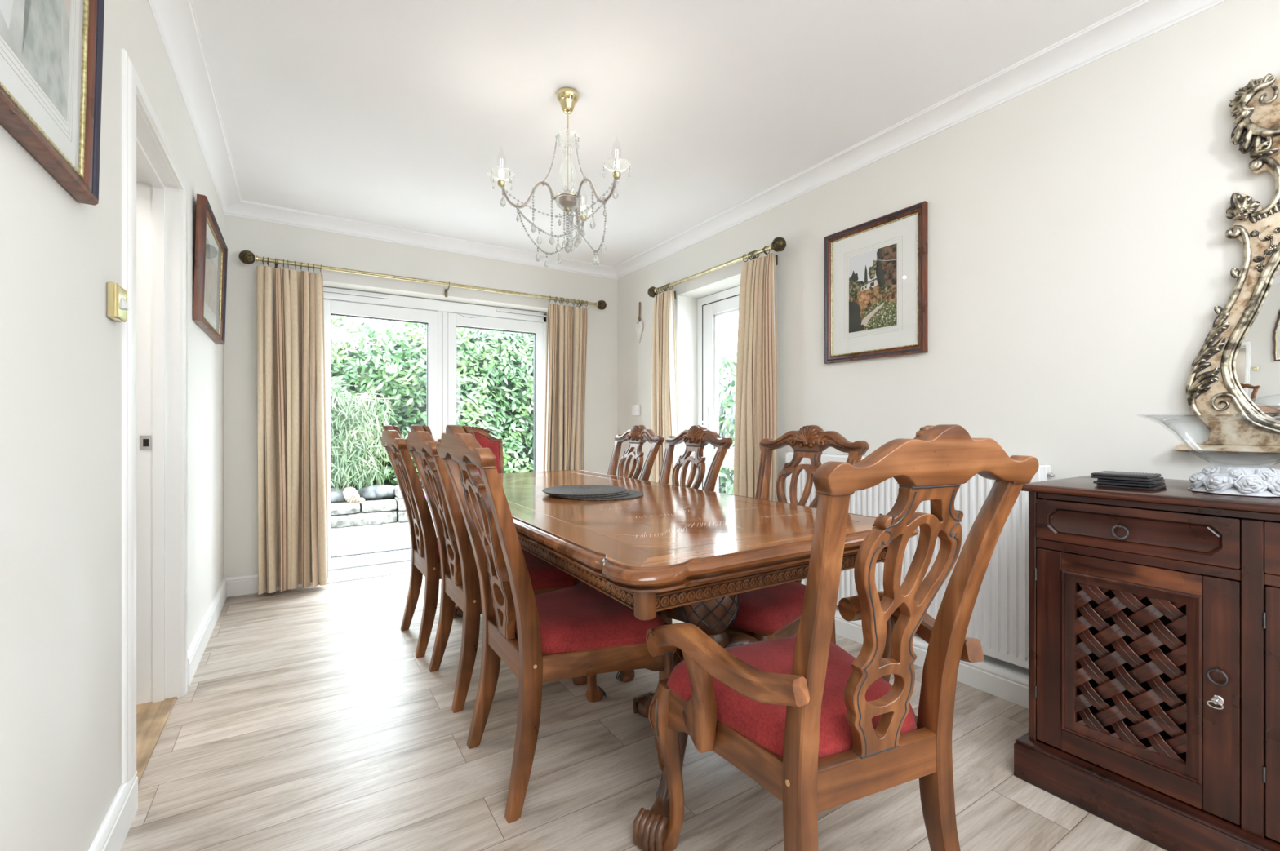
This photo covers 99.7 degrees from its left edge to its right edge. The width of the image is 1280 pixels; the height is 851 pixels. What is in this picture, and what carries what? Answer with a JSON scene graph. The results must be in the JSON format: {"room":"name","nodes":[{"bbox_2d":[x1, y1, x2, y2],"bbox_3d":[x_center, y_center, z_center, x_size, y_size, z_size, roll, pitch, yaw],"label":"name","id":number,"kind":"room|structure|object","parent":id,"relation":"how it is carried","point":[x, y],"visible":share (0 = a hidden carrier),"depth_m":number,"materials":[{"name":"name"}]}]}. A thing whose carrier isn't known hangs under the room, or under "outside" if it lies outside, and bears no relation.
{"room":"dining room","nodes":[
{"label":"dining room","id":0,"kind":"room"},
{"bbox_2d":[0,0,223,850],"bbox_3d":[-1.038,-0.162,0.705,0.215,2.443,6.500,0,0,-32],"label":"wall","id":1,"kind":"structure","parent":0,"point":[60,351],"depth_m":1.12,"materials":[{"name":"beige paint"}]},
{"bbox_2d":[0,0,104,205],"bbox_3d":[-1.004,-0.820,0.898,0.032,0.700,0.600,1,-1,-32],"label":"framed picture","id":2,"kind":"object","parent":1,"relation":"attached to","point":[51,51],"visible":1,"depth_m":1.00,"materials":[{"name":"brown wood"}]},
{"bbox_2d":[88,770,137,850],"bbox_3d":[-0.354,1.001,-0.162,0.018,0.118,3.904,0,0,-32],"label":"baseboard","id":3,"kind":"structure","parent":1,"relation":"attached to","point":[111,836],"depth_m":1.35,"materials":[{"name":"white paint"}]},
{"bbox_2d":[106,281,128,322],"bbox_3d":[-1.300,-0.306,1.349,0.030,0.086,0.084,0,0,-32],"label":"light switch","id":4,"kind":"object","parent":1,"relation":"attached to","point":[117,307],"visible":1,"depth_m":1.32,"materials":[{"name":"gold metal"}]},
{"bbox_2d":[121,48,187,784],"bbox_3d":[-1.688,0.035,1.735,0.251,2.054,0.881,0,0,-32],"label":"door","id":5,"kind":"structure","parent":1,"relation":"in","point":[154,185],"depth_m":2.06,"materials":[{"name":"white paint"}]},
{"bbox_2d":[146,0,242,214],"bbox_3d":[-0.905,-1.345,0.789,0.100,0.076,6.100,0,0,-32],"label":"trim","id":6,"kind":"structure","parent":1,"relation":"attached to","point":[175,20],"depth_m":2.16,"materials":[{"name":"white paint"}]},
{"bbox_2d":[187,577,226,686],"bbox_3d":[-2.203,1.001,2.770,0.018,0.118,1.363,0,0,-32],"label":"baseboard","id":7,"kind":"structure","parent":1,"relation":"attached to","point":[197,646],"depth_m":2.59,"materials":[{"name":"white paint"}]},
{"bbox_2d":[192,194,227,344],"bbox_3d":[-2.149,-0.737,2.717,0.036,0.555,0.820,2,-1,-32],"label":"framed picture","id":8,"kind":"object","parent":1,"relation":"attached to","point":[211,259],"visible":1,"depth_m":2.62,"materials":[{"name":"brown wood"}]},
{"bbox_2d":[331,520,411,556],"bbox_3d":[0.674,1.240,3.617,13.000,0.100,9.400,0,0,-32],"label":"floor","id":9,"kind":"structure","parent":0,"point":[353,540],"depth_m":5.71,"materials":[{"name":"stone"}]},
{"bbox_2d":[331,485,426,528],"bbox_3d":[-2.504,0.977,7.067,5.880,0.426,0.374,0,0,-32],"label":"wall","id":10,"kind":"structure","parent":9,"relation":"on","point":[372,512],"depth_m":6.46,"materials":[{"name":"stone"}]},
{"bbox_2d":[331,488,344,503],"bbox_3d":[-3.755,0.861,6.499,0.391,0.215,0.234,0,0,-32],"label":"rock","id":11,"kind":"object","parent":10,"relation":"on","point":[338,497],"visible":0.31,"depth_m":6.48,"materials":[{"name":"grey stone"}]},
{"bbox_2d":[342,486,365,505],"bbox_3d":[-3.444,0.848,6.505,0.244,0.231,0.162,0,0,-32],"label":"stone ornament","id":12,"kind":"object","parent":10,"relation":"on","point":[351,495],"visible":0.9,"depth_m":6.45,"materials":[{"name":"beige stone"}]},
{"bbox_2d":[357,484,395,501],"bbox_3d":[-3.314,0.845,6.837,0.497,0.204,0.270,0,0,-32],"label":"rock","id":13,"kind":"object","parent":10,"relation":"on","point":[370,493],"visible":0.87,"depth_m":6.73,"materials":[{"name":"grey stone"}]},
{"bbox_2d":[718,391,735,494],"bbox_3d":[0.809,0.390,6.853,0.100,1.600,4.329,0,0,-32],"label":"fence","id":14,"kind":"object","parent":9,"relation":"on","point":[721,411],"visible":0.02,"depth_m":6.41,"materials":[{"name":"white"}]},
{"bbox_2d":[718,345,737,494],"bbox_3d":[0.967,0.137,6.343,0.706,2.157,3.908,0,0,-31],"label":"hedge","id":15,"kind":"object","parent":9,"relation":"on","point":[723,365],"visible":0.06,"depth_m":6.13,"materials":[{"name":"green plant"}]},
{"bbox_3d":[-2.780,1.165,9.094,13.000,0.250,3.650,0,0,-32],"label":"trim","id":16,"kind":"structure","parent":9,"relation":"on","visible":0},
{"bbox_2d":[331,379,399,506],"bbox_3d":[-3.582,0.219,6.590,1.290,1.643,0.606,0,0,-32],"label":"clump","id":17,"kind":"object","parent":16,"relation":"on","point":[348,469],"visible":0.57,"depth_m":6.54,"materials":[{"name":"green plant"}]},
{"bbox_2d":[223,214,617,577],"bbox_3d":[-1.335,-0.162,4.289,3.107,2.443,0.280,0,0,-32],"label":"wall","id":18,"kind":"structure","parent":0,"point":[264,239],"depth_m":3.71,"materials":[{"name":"beige paint"}]},
{"bbox_2d":[225,573,312,597],"bbox_3d":[-2.353,1.001,3.471,0.513,0.118,0.018,0,0,-32],"label":"baseboard","id":19,"kind":"structure","parent":18,"relation":"attached to","point":[243,584],"depth_m":3.38,"materials":[{"name":"white paint"}]},
{"bbox_2d":[224,200,617,279],"bbox_3d":[-1.361,-1.345,4.048,2.807,0.076,0.100,0,0,-32],"label":"trim","id":20,"kind":"structure","parent":18,"relation":"attached to","point":[244,209],"depth_m":3.85,"materials":[{"name":"white paint"}]},
{"bbox_2d":[238,250,606,310],"bbox_3d":[-1.388,-1.018,4.006,2.551,0.116,0.140,0,0,-32],"label":"pole","id":21,"kind":"object","parent":18,"relation":"attached to","point":[247,257],"visible":0.97,"depth_m":3.79,"materials":[{"name":"gold metal"}]},
{"bbox_2d":[256,257,328,595],"bbox_3d":[-2.213,-0.008,3.454,0.392,2.088,0.142,0,0,-32],"label":"curtain","id":22,"kind":"object","parent":21,"relation":"hanging from","point":[293,529],"visible":1,"depth_m":3.42,"materials":[{"name":"fabric"}]},
{"bbox_2d":[542,296,587,471],"bbox_3d":[-0.617,-0.008,4.466,0.392,2.088,0.129,0,0,-36],"label":"curtain","id":23,"kind":"object","parent":21,"relation":"hanging from","point":[566,326],"visible":0.75,"depth_m":4.43,"materials":[{"name":"fabric"}]},
{"bbox_2d":[323,286,546,583],"bbox_3d":[-1.492,0.048,4.141,1.697,2.028,0.244,0,0,-32],"label":"door","id":24,"kind":"structure","parent":18,"relation":"in","point":[442,319],"depth_m":4.15,"materials":[{"name":"white plastic"}]},
{"bbox_2d":[323,289,389,299],"bbox_3d":[-2.024,-0.935,3.856,0.430,0.018,0.017,0,0,-32],"label":"vent","id":25,"kind":"object","parent":24,"relation":"attached to","point":[348,294],"depth_m":3.86,"materials":[{"name":"white plastic"}]},
{"bbox_2d":[496,309,546,317],"bbox_3d":[-0.984,-0.935,4.512,0.430,0.018,0.017,0,0,-32],"label":"vent","id":26,"kind":"object","parent":24,"relation":"attached to","point":[508,313],"depth_m":4.50,"materials":[{"name":"white plastic"}]},
{"bbox_2d":[331,315,533,502],"bbox_3d":[-3.143,-0.432,7.701,8.100,2.998,1.620,0,0,-32],"label":"hedge","id":27,"kind":"object","parent":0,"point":[495,371],"visible":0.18,"depth_m":7.55,"materials":[{"name":"green plant"}]},
{"bbox_2d":[120,573,1166,850],"bbox_3d":[0.296,1.120,1.546,3.350,0.120,6.700,0,0,-32],"label":"floor","id":28,"kind":"structure","parent":0,"point":[307,719],"depth_m":1.67,"materials":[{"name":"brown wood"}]},
{"bbox_2d":[380,425,524,658],"bbox_3d":[-0.951,0.529,2.751,0.650,1.062,0.580,0,0,-33],"label":"dining chair","id":29,"kind":"object","parent":28,"relation":"on","point":[425,562],"visible":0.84,"depth_m":2.52,"materials":[{"name":"brown wood"}]},
{"bbox_2d":[436,537,524,562],"bbox_3d":[-0.871,0.618,2.803,0.450,0.076,0.524,0,0,-33],"label":"seat cushion","id":30,"kind":"object","parent":29,"relation":"on","point":[437,547],"depth_m":2.53,"materials":[{"name":"red fabric"}]},
{"bbox_2d":[437,426,504,588],"bbox_3d":[-1.005,0.532,3.450,0.648,1.062,0.645,0,0,-32],"label":"upholstered chair","id":31,"kind":"object","parent":28,"relation":"on","point":[484,439],"visible":0.2,"depth_m":3.73,"materials":[{"name":"brown wood"}]},
{"bbox_2d":[473,432,500,474],"bbox_3d":[-1.129,0.289,3.646,0.372,0.484,0.175,0,0,-32],"label":"cushion","id":32,"kind":"object","parent":31,"relation":"on","point":[486,440],"depth_m":3.72,"materials":[{"name":"red fabric"}]},
{"bbox_2d":[404,425,586,713],"bbox_3d":[-0.621,0.529,2.285,0.650,1.062,0.580,0,0,-33],"label":"dining chair","id":33,"kind":"object","parent":28,"relation":"on","point":[460,584],"visible":0.69,"depth_m":2.13,"materials":[{"name":"brown wood"}]},
{"bbox_2d":[479,550,579,592],"bbox_3d":[-0.541,0.618,2.336,0.450,0.076,0.524,0,0,-33],"label":"seat cushion","id":34,"kind":"object","parent":33,"relation":"on","point":[544,577],"depth_m":2.19,"materials":[{"name":"red fabric"}]},
{"bbox_2d":[435,425,683,823],"bbox_3d":[-0.282,0.529,1.732,0.650,1.062,0.580,0,0,-32],"label":"dining chair","id":35,"kind":"object","parent":28,"relation":"on","point":[577,631],"visible":0.91,"depth_m":1.58,"materials":[{"name":"brown wood"}]},
{"bbox_2d":[515,583,666,653],"bbox_3d":[-0.201,0.618,1.782,0.450,0.076,0.524,0,0,-32],"label":"seat cushion","id":36,"kind":"object","parent":35,"relation":"on","point":[581,619],"depth_m":1.62,"materials":[{"name":"red fabric"}]},
{"bbox_2d":[607,425,664,481],"bbox_3d":[-0.252,0.529,3.102,0.650,1.062,0.580,0,0,-32],"label":"dining chair","id":37,"kind":"object","parent":28,"relation":"on","point":[637,436],"visible":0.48,"depth_m":3.20,"materials":[{"name":"brown wood"}]},
{"bbox_2d":[418,470,919,850],"bbox_3d":[-0.213,0.676,2.349,1.048,0.765,2.392,0,0,-32],"label":"dining table","id":38,"kind":"object","parent":28,"relation":"on","point":[695,551],"visible":0.58,"depth_m":1.49,"materials":[{"name":"brown wood"}]},
{"bbox_2d":[563,489,643,501],"bbox_3d":[-0.165,0.292,2.296,0.360,0.005,0.360,0,0,-32],"label":"placemat","id":39,"kind":"object","parent":38,"relation":"on","point":[636,494],"visible":0.21,"depth_m":2.16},
{"bbox_2d":[551,489,633,498],"bbox_3d":[-0.209,0.287,2.309,0.360,0.005,0.360,0,0,0],"label":"placemat","id":40,"kind":"object","parent":39,"relation":"on","point":[630,492],"visible":0.09,"depth_m":2.16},
{"bbox_2d":[545,488,629,497],"bbox_3d":[-0.226,0.282,2.317,0.360,0.005,0.360,0,0,33],"label":"placemat","id":41,"kind":"object","parent":40,"relation":"on","point":[627,491],"visible":0.05,"depth_m":2.17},
{"bbox_2d":[542,484,625,496],"bbox_3d":[-0.239,0.277,2.320,0.356,0.005,0.356,0,0,-24],"label":"placemat","id":42,"kind":"object","parent":41,"relation":"on","point":[575,490],"visible":1,"depth_m":2.30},
{"bbox_2d":[616,425,733,682],"bbox_3d":[0.051,0.529,2.622,0.650,1.062,0.580,0,0,-32],"label":"dining chair","id":43,"kind":"object","parent":28,"relation":"on","point":[695,438],"visible":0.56,"depth_m":2.71,"materials":[{"name":"brown wood"}]},
{"bbox_2d":[656,425,869,644],"bbox_3d":[0.468,0.529,2.057,0.650,1.062,0.580,0,0,-36],"label":"dining chair","id":44,"kind":"object","parent":28,"relation":"on","point":[774,612],"visible":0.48,"depth_m":2.04,"materials":[{"name":"brown wood"}]},
{"bbox_2d":[729,582,805,633],"bbox_3d":[0.391,0.618,2.001,0.450,0.076,0.524,0,0,-36],"label":"seat cushion","id":45,"kind":"object","parent":44,"relation":"on","point":[777,609],"depth_m":1.78,"materials":[{"name":"red fabric"}]},
{"bbox_2d":[645,424,1039,850],"bbox_3d":[0.408,0.529,1.206,0.652,1.062,0.650,0,0,-23],"label":"armchair","id":46,"kind":"object","parent":28,"relation":"on","point":[820,727],"visible":0.99,"depth_m":1.04,"materials":[{"name":"brown wood"}]},
{"bbox_2d":[666,636,916,759],"bbox_3d":[0.371,0.618,1.294,0.524,0.076,0.450,0,0,-23],"label":"seat cushion","id":47,"kind":"object","parent":46,"relation":"on","point":[758,728],"depth_m":1.16,"materials":[{"name":"red fabric"}]},
{"bbox_2d":[1013,475,1279,850],"bbox_3d":[1.836,0.618,1.052,0.576,0.885,1.734,0,0,-32],"label":"sideboard","id":48,"kind":"object","parent":28,"relation":"on","point":[1154,615],"visible":1,"depth_m":1.39,"materials":[{"name":"brown wood"}]},
{"bbox_2d":[1096,484,1165,490],"bbox_3d":[1.396,0.171,1.536,0.124,0.008,0.124,0,0,-36],"label":"coaster","id":49,"kind":"object","parent":48,"relation":"on","point":[1155,488],"visible":0.56,"depth_m":1.50,"materials":[{"name":"black stone"}]},
{"bbox_2d":[1093,480,1165,488],"bbox_3d":[1.390,0.164,1.536,0.124,0.008,0.124,0,0,-32],"label":"coaster","id":50,"kind":"object","parent":49,"relation":"on","point":[1095,482],"visible":0.41,"depth_m":1.50,"materials":[{"name":"black stone"}]},
{"bbox_2d":[1097,479,1164,484],"bbox_3d":[1.396,0.156,1.536,0.124,0.008,0.124,0,0,-38],"label":"coaster","id":51,"kind":"object","parent":50,"relation":"on","point":[1158,482],"visible":0.62,"depth_m":1.49,"materials":[{"name":"black stone"}]},
{"bbox_2d":[1090,475,1163,481],"bbox_3d":[1.385,0.148,1.538,0.124,0.008,0.124,0,0,-31],"label":"coaster","id":52,"kind":"object","parent":51,"relation":"on","point":[1091,477],"visible":0.59,"depth_m":1.50,"materials":[{"name":"black stone"}]},
{"bbox_2d":[1090,471,1160,479],"bbox_3d":[1.386,0.140,1.542,0.124,0.008,0.124,0,0,-35],"label":"coaster","id":53,"kind":"object","parent":52,"relation":"on","point":[1105,473],"visible":1,"depth_m":1.52,"materials":[{"name":"black stone"}]},
{"bbox_2d":[1137,412,1279,497],"bbox_3d":[1.555,0.072,1.397,0.400,0.206,0.400,0,0,-32],"label":"glass bowl","id":54,"kind":"object","parent":48,"relation":"on","point":[1228,480],"visible":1,"depth_m":1.36,"materials":[{"name":"white"}]},
{"bbox_2d":[191,0,1139,266],"bbox_3d":[0.232,-1.443,1.506,3.500,0.120,6.700,0,0,-32],"label":"ceiling","id":55,"kind":"structure","parent":0,"point":[396,113],"depth_m":2.24,"materials":[{"name":"white paint"}]},
{"bbox_2d":[487,87,631,267],"bbox_3d":[-0.321,-1.032,2.299,0.569,0.702,0.535,0,0,0],"label":"chandelier","id":56,"kind":"object","parent":55,"relation":"hanging from","point":[567,97],"visible":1,"depth_m":2.22,"materials":[{"name":"clear glass"}]},
{"bbox_2d":[617,0,1279,670],"bbox_3d":[1.599,-0.162,2.249,0.280,2.443,6.300,0,0,-32],"label":"wall","id":57,"kind":"structure","parent":0,"point":[1081,257],"depth_m":2.05,"materials":[{"name":"beige paint"}]},
{"bbox_2d":[631,404,640,415],"bbox_3d":[-0.032,-0.130,4.543,0.031,0.092,0.100,0,0,-32],"label":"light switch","id":58,"kind":"object","parent":57,"relation":"attached to","point":[636,409],"visible":1,"depth_m":4.51,"materials":[{"name":"white plastic"}]},
{"bbox_2d":[635,302,643,342],"bbox_3d":[-0.007,-0.859,4.506,0.024,0.342,0.105,0,0,-32],"label":"heart ornament","id":59,"kind":"object","parent":57,"relation":"hanging from","point":[639,326],"visible":1,"depth_m":4.50,"materials":[{"name":"white wood"}]},
{"bbox_2d":[647,237,786,299],"bbox_3d":[0.470,-1.015,3.643,0.140,0.116,1.381,0,0,-32],"label":"pole","id":60,"kind":"object","parent":57,"relation":"attached to","point":[779,244],"visible":0.94,"depth_m":3.42,"materials":[{"name":"gold metal"}]},
{"bbox_2d":[650,283,677,484],"bbox_3d":[0.185,-0.007,4.048,0.118,2.085,0.260,0,0,-32],"label":"curtain","id":61,"kind":"object","parent":60,"relation":"hanging from","point":[664,387],"visible":0.62,"depth_m":4.00,"materials":[{"name":"fabric"}]},
{"bbox_2d":[733,245,777,502],"bbox_3d":[0.692,-0.007,3.243,0.128,2.085,0.308,0,0,-32],"label":"curtain","id":62,"kind":"object","parent":60,"relation":"hanging from","point":[756,411],"visible":0.74,"depth_m":3.20,"materials":[{"name":"fabric"}]},
{"bbox_2d":[697,285,739,492],"bbox_3d":[0.621,0.042,3.770,0.268,2.040,0.876,0,0,-32],"label":"window frame","id":63,"kind":"structure","parent":57,"relation":"in","point":[709,308],"depth_m":4.04,"materials":[{"name":"white plastic"}]},
{"bbox_2d":[824,200,928,364],"bbox_3d":[1.145,-0.673,2.675,0.030,0.682,0.552,0,0,-32],"label":"framed picture","id":64,"kind":"object","parent":57,"relation":"attached to","point":[876,270],"visible":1,"depth_m":2.65,"materials":[{"name":"brown wood"}]},
{"bbox_2d":[613,0,1226,279],"bbox_3d":[1.384,-1.345,2.233,0.100,0.076,6.100,0,0,-32],"label":"trim","id":65,"kind":"structure","parent":57,"relation":"attached to","point":[1142,19],"depth_m":2.28,"materials":[{"name":"white paint"}]},
{"bbox_2d":[786,452,1054,669],"bbox_3d":[1.199,0.605,2.541,0.085,0.911,1.282,0,0,-32],"label":"radiator","id":66,"kind":"object","parent":57,"relation":"attached to","point":[999,618],"visible":0.27,"depth_m":2.16,"materials":[{"name":"white metal"}]},
{"bbox_2d":[787,452,1042,467],"bbox_3d":[1.182,0.159,2.549,0.045,0.017,1.242,0,0,-32],"label":"grille","id":67,"kind":"object","parent":66,"relation":"attached to","point":[824,457],"depth_m":2.79,"materials":[{"name":"white metal"}]},
{"bbox_2d":[835,605,1028,709],"bbox_3d":[1.852,1.008,1.487,0.105,0.105,4.340,0,0,-32],"label":"baseboard","id":68,"kind":"structure","parent":57,"relation":"attached to","point":[1007,682],"depth_m":2.16,"materials":[{"name":"white paint"}]},
{"bbox_2d":[1173,73,1279,454],"bbox_3d":[1.932,-0.508,1.396,0.054,1.184,0.800,0,0,-32],"label":"ornate mirror","id":69,"kind":"object","parent":57,"relation":"attached to","point":[1236,369],"visible":1,"depth_m":1.60,"materials":[{"name":"gold mirror"}]},
{"bbox_2d":[1231,261,1279,422],"bbox_3d":[1.948,-0.366,1.406,0.004,0.756,0.575,0,0,-32],"label":"mirror glass","id":70,"kind":"object","parent":69,"relation":"attached to","point":[1255,352],"depth_m":1.59,"materials":[{"name":"white"}]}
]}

